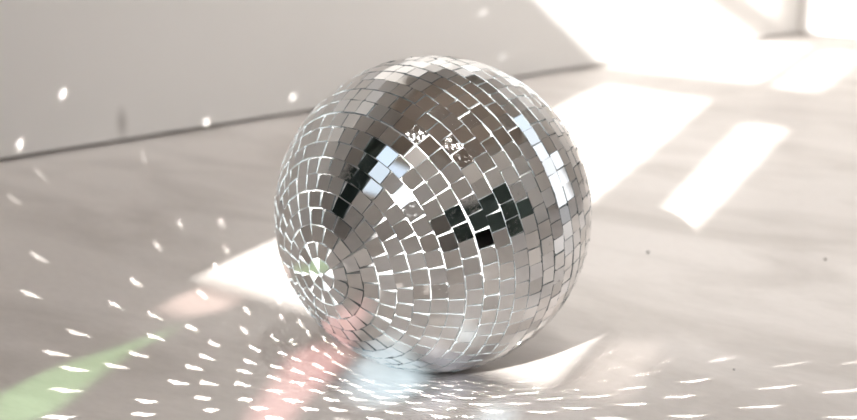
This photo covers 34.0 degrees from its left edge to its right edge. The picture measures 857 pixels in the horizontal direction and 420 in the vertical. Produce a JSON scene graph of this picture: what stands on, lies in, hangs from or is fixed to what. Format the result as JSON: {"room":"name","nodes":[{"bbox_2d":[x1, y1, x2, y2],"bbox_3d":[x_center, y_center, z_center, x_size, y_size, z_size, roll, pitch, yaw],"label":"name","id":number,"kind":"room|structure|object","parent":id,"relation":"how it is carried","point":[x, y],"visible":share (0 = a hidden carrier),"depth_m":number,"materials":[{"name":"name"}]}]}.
{"room":"empty room","nodes":[
{"label":"empty room","id":0,"kind":"room"},
{"bbox_2d":[0,0,797,157],"bbox_3d":[-0.403,-1.311,1.440,0.120,2.496,3.526,12,18,41],"label":"wall","id":1,"kind":"structure","parent":0,"point":[73,73],"depth_m":1.82,"materials":[{"name":"paint"}]},
{"bbox_2d":[0,32,856,419],"bbox_3d":[0.675,0.173,0.774,3.045,0.080,3.526,12,18,41],"label":"floor","id":2,"kind":"structure","parent":0,"point":[142,277],"depth_m":1.12,"materials":[{"name":"paint"}]},
{"bbox_2d":[274,55,591,372],"bbox_3d":[0.003,0.003,0.888,0.200,0.200,0.200,12,18,41],"label":"disco ball","id":3,"kind":"object","parent":2,"relation":"on","point":[432,214],"visible":1,"depth_m":0.81,"materials":[{"name":"silver tile"}]},
{"bbox_2d":[796,0,856,36],"bbox_3d":[1.826,-1.372,1.701,2.805,2.496,0.120,12,18,41],"label":"wall","id":4,"kind":"structure","parent":0,"point":[831,17],"depth_m":2.81,"materials":[{"name":"paint"}]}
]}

